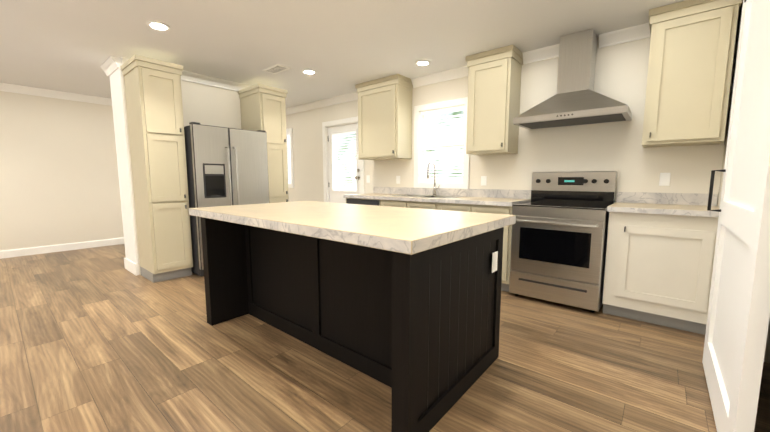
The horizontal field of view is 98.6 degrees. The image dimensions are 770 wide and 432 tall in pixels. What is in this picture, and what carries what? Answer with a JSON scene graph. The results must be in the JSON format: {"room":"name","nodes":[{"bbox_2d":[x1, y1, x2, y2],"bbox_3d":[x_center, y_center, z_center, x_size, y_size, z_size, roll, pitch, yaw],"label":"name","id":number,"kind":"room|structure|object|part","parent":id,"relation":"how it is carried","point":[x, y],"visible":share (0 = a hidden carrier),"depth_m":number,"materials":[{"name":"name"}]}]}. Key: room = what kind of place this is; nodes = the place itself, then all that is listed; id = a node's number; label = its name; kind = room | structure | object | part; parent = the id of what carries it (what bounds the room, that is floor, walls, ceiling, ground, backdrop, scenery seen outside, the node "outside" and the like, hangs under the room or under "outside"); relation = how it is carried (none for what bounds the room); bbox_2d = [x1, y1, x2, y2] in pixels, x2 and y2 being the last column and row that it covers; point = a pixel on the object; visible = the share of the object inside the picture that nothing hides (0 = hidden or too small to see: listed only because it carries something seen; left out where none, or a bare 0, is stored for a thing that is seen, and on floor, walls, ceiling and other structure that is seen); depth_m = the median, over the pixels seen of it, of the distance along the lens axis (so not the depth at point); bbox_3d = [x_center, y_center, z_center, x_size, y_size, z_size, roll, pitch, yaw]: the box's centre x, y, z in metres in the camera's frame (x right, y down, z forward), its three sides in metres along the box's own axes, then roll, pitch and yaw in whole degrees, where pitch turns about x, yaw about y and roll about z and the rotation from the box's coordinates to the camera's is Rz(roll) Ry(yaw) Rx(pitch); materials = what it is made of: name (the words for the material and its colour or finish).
{"room":"kitchen","nodes":[
{"label":"kitchen","id":0,"kind":"room"},
{"bbox_2d":[0,91,123,250],"bbox_3d":[-5.425,-0.657,4.979,0.120,2.500,7.000,5,8,40],"label":"wall","id":1,"kind":"structure","parent":0,"point":[59,180],"depth_m":5.20,"materials":[{"name":"beige paint"}]},
{"bbox_2d":[0,83,111,105],"bbox_3d":[-5.352,-1.840,4.784,0.070,0.105,7.000,5,8,40],"label":"crown molding","id":2,"kind":"structure","parent":1,"relation":"attached to","point":[5,87],"depth_m":5.08,"materials":[{"name":"white wood"}]},
{"bbox_2d":[0,237,123,258],"bbox_3d":[-5.372,0.534,5.068,0.016,0.115,7.000,5,8,40],"label":"baseboard","id":3,"kind":"structure","parent":1,"relation":"attached to","point":[115,241],"depth_m":5.27,"materials":[{"name":"white wood"}]},
{"bbox_2d":[110,58,240,274],"bbox_3d":[-2.581,-0.623,4.683,0.498,2.500,1.806,5,8,40],"label":"wall","id":4,"kind":"structure","parent":0,"point":[202,104],"depth_m":4.14,"materials":[{"name":"beige paint"}]},
{"bbox_2d":[100,59,119,76],"bbox_3d":[-3.171,-1.732,3.828,0.450,0.105,0.076,5,8,40],"label":"crown molding","id":5,"kind":"structure","parent":4,"relation":"attached to","point":[108,71],"depth_m":3.89,"materials":[{"name":"white wood"}]},
{"bbox_2d":[124,258,137,275],"bbox_3d":[-3.152,0.629,4.108,0.460,0.140,0.018,5,8,40],"label":"baseboard","id":6,"kind":"structure","parent":4,"relation":"attached to","point":[130,266],"depth_m":4.08,"materials":[{"name":"white wood"}]},
{"bbox_2d":[108,56,250,90],"bbox_3d":[-2.386,-1.790,4.342,0.070,0.105,1.876,5,8,40],"label":"crown molding","id":7,"kind":"structure","parent":4,"relation":"attached to","point":[110,65],"depth_m":4.34,"materials":[{"name":"white wood"}]},
{"bbox_2d":[0,0,684,107],"bbox_3d":[-1.889,-1.598,1.895,9.500,0.060,7.400,5,8,40],"label":"ceiling","id":8,"kind":"structure","parent":0,"point":[341,47],"depth_m":3.13,"materials":[{"name":"paint"}]},
{"bbox_2d":[146,21,169,30],"bbox_3d":[-2.002,-1.679,2.926,0.176,0.010,0.176,5,8,40],"label":"recessed light","id":9,"kind":"object","parent":8,"relation":"in","point":[160,26],"visible":0.98,"depth_m":2.91,"materials":[{"name":"beige"}]},
{"bbox_2d":[262,64,290,73],"bbox_3d":[-1.339,-1.807,4.085,0.340,0.014,0.180,5,8,40],"label":"ceiling vent","id":10,"kind":"object","parent":8,"relation":"in","point":[276,69],"visible":1,"depth_m":4.07,"materials":[{"name":"white metal"}]},
{"bbox_2d":[302,69,315,73],"bbox_3d":[-0.958,-1.820,4.182,0.176,0.010,0.176,5,8,40],"label":"recessed light","id":11,"kind":"object","parent":8,"relation":"in","point":[307,71],"visible":0.94,"depth_m":4.15,"materials":[{"name":"beige"}]},
{"bbox_2d":[415,60,429,65],"bbox_3d":[0.441,-1.784,3.861,0.176,0.010,0.176,5,8,40],"label":"recessed light","id":12,"kind":"object","parent":8,"relation":"in","point":[422,62],"visible":0.98,"depth_m":3.84,"materials":[{"name":"beige"}]},
{"bbox_2d":[0,244,769,431],"bbox_3d":[-1.889,0.946,2.181,9.500,0.060,7.400,5,8,40],"label":"floor","id":13,"kind":"structure","parent":0,"point":[98,339],"depth_m":2.00,"materials":[{"name":"wood"}]},
{"bbox_2d":[120,55,192,282],"bbox_3d":[-2.598,-0.479,3.824,0.583,2.405,0.443,5,8,40],"label":"pantry cabinet","id":14,"kind":"object","parent":13,"relation":"on","point":[153,94],"visible":1,"depth_m":3.65,"materials":[{"name":"beige paint"}]},
{"bbox_2d":[184,122,268,275],"bbox_3d":[-2.073,-0.219,4.296,0.734,1.783,0.908,5,8,40],"label":"refrigerator","id":15,"kind":"object","parent":13,"relation":"on","point":[226,166],"visible":0.52,"depth_m":3.95,"materials":[{"name":"silver metal"}]},
{"bbox_2d":[238,84,288,202],"bbox_3d":[-1.736,-0.594,4.848,0.583,2.405,0.443,5,8,40],"label":"pantry cabinet","id":16,"kind":"object","parent":13,"relation":"on","point":[262,107],"visible":0.6,"depth_m":4.63,"materials":[{"name":"beige paint"}]},
{"bbox_2d":[200,217,508,431],"bbox_3d":[-0.346,0.455,2.361,2.008,0.875,1.000,5,8,40],"label":"kitchen island","id":17,"kind":"object","parent":13,"relation":"on","point":[404,303],"depth_m":1.94,"materials":[{"name":"black wood"}]},
{"bbox_2d":[189,201,515,256],"bbox_3d":[-0.350,-0.007,2.303,2.100,0.054,1.116,5,8,40],"label":"island countertop","id":18,"kind":"structure","parent":17,"relation":"on","point":[410,232],"depth_m":1.79,"materials":[{"name":"white stone"}]},
{"bbox_2d":[346,198,382,205],"bbox_3d":[-0.090,0.180,4.748,0.738,0.889,0.638,5,8,40],"label":"base cabinet","id":19,"kind":"object","parent":13,"relation":"on","point":[363,201],"depth_m":4.43,"materials":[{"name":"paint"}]},
{"bbox_2d":[347,199,379,205],"bbox_3d":[-0.317,0.156,4.508,0.600,0.760,0.071,5,8,40],"label":"dishwasher","id":20,"kind":"object","parent":19,"relation":"in","point":[376,202],"depth_m":4.44,"materials":[{"name":"black metal"}]},
{"bbox_2d":[383,198,438,209],"bbox_3d":[0.461,0.231,4.290,0.848,0.889,0.638,5,8,40],"label":"base cabinet","id":21,"kind":"object","parent":13,"relation":"on","point":[422,205],"depth_m":3.96,"materials":[{"name":"beige paint"}]},
{"bbox_2d":[435,202,522,292],"bbox_3d":[1.106,0.292,3.753,0.835,0.889,0.638,5,8,40],"label":"base cabinet","id":22,"kind":"object","parent":13,"relation":"on","point":[451,206],"depth_m":3.31,"materials":[{"name":"beige paint"}]},
{"bbox_2d":[343,194,530,205],"bbox_3d":[0.522,-0.226,4.179,2.352,0.044,0.650,5,8,40],"label":"countertop","id":23,"kind":"structure","parent":22,"relation":"on","point":[390,197],"depth_m":3.78,"materials":[{"name":"white stone"}]},
{"bbox_2d":[389,194,462,198],"bbox_3d":[0.500,-0.157,4.224,0.850,0.196,0.440,5,8,40],"label":"sink","id":24,"kind":"object","parent":23,"relation":"in","point":[407,195],"depth_m":4.24,"materials":[{"name":"silver metal"}]},
{"bbox_2d":[427,162,438,193],"bbox_3d":[0.630,-0.484,4.303,0.108,0.444,0.214,5,8,40],"label":"faucet","id":25,"kind":"object","parent":23,"relation":"on","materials":[{"name":"silver metal"}]},
{"bbox_2d":[509,171,616,311],"bbox_3d":[1.694,0.186,3.186,0.754,1.225,0.718,5,8,40],"label":"range","id":26,"kind":"object","parent":13,"relation":"on","point":[559,234],"visible":0.94,"depth_m":3.01,"materials":[{"name":"silver metal"}]},
{"bbox_2d":[602,192,719,334],"bbox_3d":[2.275,0.332,2.760,0.684,1.030,0.659,5,8,40],"label":"base cabinet","id":27,"kind":"object","parent":13,"relation":"on","point":[660,251],"visible":0.96,"depth_m":2.55,"materials":[{"name":"paint"}]},
{"bbox_2d":[607,192,719,216],"bbox_3d":[2.277,-0.110,2.714,0.684,0.140,0.651,5,8,40],"label":"countertop","id":28,"kind":"structure","parent":27,"relation":"on","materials":[{"name":"stone"}]},
{"bbox_2d":[286,8,739,205],"bbox_3d":[-0.149,-0.682,5.204,7.920,2.500,0.120,5,8,40],"label":"wall","id":29,"kind":"structure","parent":0,"point":[621,72],"depth_m":3.43,"materials":[{"name":"beige paint"}]},
{"bbox_2d":[286,128,293,187],"bbox_3d":[-2.072,-1.159,6.758,0.830,1.150,0.138,5,8,40],"label":"window","id":30,"kind":"structure","parent":29,"relation":"in","point":[289,165],"depth_m":6.49,"materials":[{"name":"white glass"}]},
{"bbox_2d":[286,92,357,114],"bbox_3d":[-1.652,-1.999,6.197,3.740,0.105,0.070,5,8,40],"label":"crown molding","id":31,"kind":"structure","parent":29,"relation":"attached to","point":[353,96],"depth_m":5.69,"materials":[{"name":"white wood"}]},
{"bbox_2d":[322,116,363,201],"bbox_3d":[-0.676,-0.549,5.651,0.990,2.135,0.138,5,8,40],"label":"door frame","id":32,"kind":"structure","parent":29,"relation":"attached to","point":[340,122],"depth_m":5.78,"materials":[{"name":"white wood"}]},
{"bbox_2d":[328,123,359,202],"bbox_3d":[-0.703,-0.506,5.627,0.812,2.032,0.127,5,8,40],"label":"back door","id":33,"kind":"structure","parent":29,"relation":"in","point":[335,195],"depth_m":5.65,"materials":[{"name":"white glass"}]},
{"bbox_2d":[366,175,369,182],"bbox_3d":[-0.267,-0.584,5.230,0.072,0.116,0.008,5,8,40],"label":"outlet","id":34,"kind":"object","parent":29,"relation":"attached to","point":[367,178],"visible":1,"depth_m":5.23,"materials":[{"name":"white plastic"}]},
{"bbox_2d":[355,74,412,160],"bbox_3d":[-0.021,-1.345,4.695,0.778,1.062,0.373,5,8,40],"label":"upper cabinet","id":35,"kind":"object","parent":29,"relation":"attached to","point":[384,118],"visible":1,"depth_m":4.53,"materials":[{"name":"beige paint"}]},
{"bbox_2d":[396,176,399,183],"bbox_3d":[0.193,-0.531,4.849,0.072,0.116,0.008,5,8,40],"label":"electrical outlet","id":36,"kind":"object","parent":29,"relation":"attached to","point":[397,179],"visible":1,"depth_m":4.85,"materials":[{"name":"white plastic"}]},
{"bbox_2d":[411,66,468,87],"bbox_3d":[0.737,-1.775,4.210,0.950,0.105,0.070,5,8,40],"label":"crown molding","id":37,"kind":"structure","parent":29,"relation":"attached to","point":[460,72],"depth_m":4.22,"materials":[{"name":"white wood"}]},
{"bbox_2d":[414,97,469,188],"bbox_3d":[0.765,-0.923,4.395,0.830,1.130,0.138,5,8,40],"label":"window","id":38,"kind":"structure","parent":29,"relation":"in","point":[424,162],"depth_m":4.38,"materials":[{"name":"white glass"}]},
{"bbox_3d":[0.765,-0.923,4.395,0.830,1.130,0.138,5,8,40],"label":"sink window trim","id":39,"kind":"part","parent":38,"relation":"part of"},
{"bbox_2d":[375,187,530,197],"bbox_3d":[0.726,-0.321,4.412,2.352,0.100,0.017,5,8,40],"label":"backsplash","id":40,"kind":"structure","parent":29,"relation":"attached to","point":[378,190],"depth_m":4.15,"materials":[{"name":"white stone"}]},
{"bbox_2d":[481,176,486,185],"bbox_3d":[1.198,-0.427,4.014,0.072,0.116,0.008,5,8,40],"label":"electrical outlet","id":41,"kind":"object","parent":29,"relation":"attached to","point":[483,180],"visible":1,"depth_m":4.01,"materials":[{"name":"white plastic"}]},
{"bbox_2d":[466,45,522,155],"bbox_3d":[1.198,-1.231,3.681,0.518,1.062,0.373,5,8,40],"label":"upper cabinet","id":42,"kind":"object","parent":29,"relation":"attached to","point":[494,90],"visible":1,"depth_m":3.55,"materials":[{"name":"beige paint"}]},
{"bbox_2d":[522,44,558,63],"bbox_3d":[1.646,-1.690,3.454,0.400,0.105,0.070,5,8,40],"label":"crown molding","id":43,"kind":"structure","parent":29,"relation":"attached to","point":[549,52],"depth_m":3.46,"materials":[{"name":"white wood"}]},
{"bbox_2d":[513,28,631,129],"bbox_3d":[1.767,-1.294,3.107,0.910,0.811,0.505,5,8,40],"label":"range hood","id":44,"kind":"object","parent":29,"relation":"attached to","point":[576,99],"visible":1,"depth_m":3.06,"materials":[{"name":"silver metal"}]},
{"bbox_2d":[599,23,650,47],"bbox_3d":[2.175,-1.641,3.014,0.380,0.105,0.070,5,8,40],"label":"crown molding","id":45,"kind":"structure","parent":29,"relation":"attached to","point":[638,32],"depth_m":3.00,"materials":[{"name":"white wood"}]},
{"bbox_2d":[659,173,670,185],"bbox_3d":[2.486,-0.327,2.941,0.072,0.116,0.008,5,8,40],"label":"electrical outlet","id":46,"kind":"object","parent":29,"relation":"attached to","point":[664,180],"visible":1,"depth_m":2.94,"materials":[{"name":"white plastic"}]},
{"bbox_2d":[642,0,741,147],"bbox_3d":[2.423,-1.117,2.662,0.533,1.062,0.373,5,8,40],"label":"upper cabinet","id":47,"kind":"object","parent":29,"relation":"attached to","point":[692,45],"visible":1,"depth_m":2.54,"materials":[{"name":"beige paint"}]},
{"bbox_2d":[717,0,769,362],"bbox_3d":[0.557,-0.097,0.004,0.120,2.500,7.000,5,8,40],"label":"wall","id":48,"kind":"structure","parent":0,"point":[767,354],"depth_m":2.50,"materials":[{"name":"beige paint"}]},
{"bbox_2d":[702,0,769,431],"bbox_3d":[1.288,-0.191,1.083,0.147,2.415,2.400,5,8,40],"label":"barn door","id":49,"kind":"structure","parent":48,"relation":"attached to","point":[738,316],"depth_m":1.47,"materials":[{"name":"white wood"}]},
{"label":"outside","id":50,"kind":"structure","parent":0,"visible":0},
{"bbox_2d":[288,111,463,190],"bbox_3d":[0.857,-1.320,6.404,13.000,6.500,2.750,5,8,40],"label":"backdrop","id":51,"kind":"structure","parent":50,"point":[443,115],"depth_m":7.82,"materials":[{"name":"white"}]}
]}

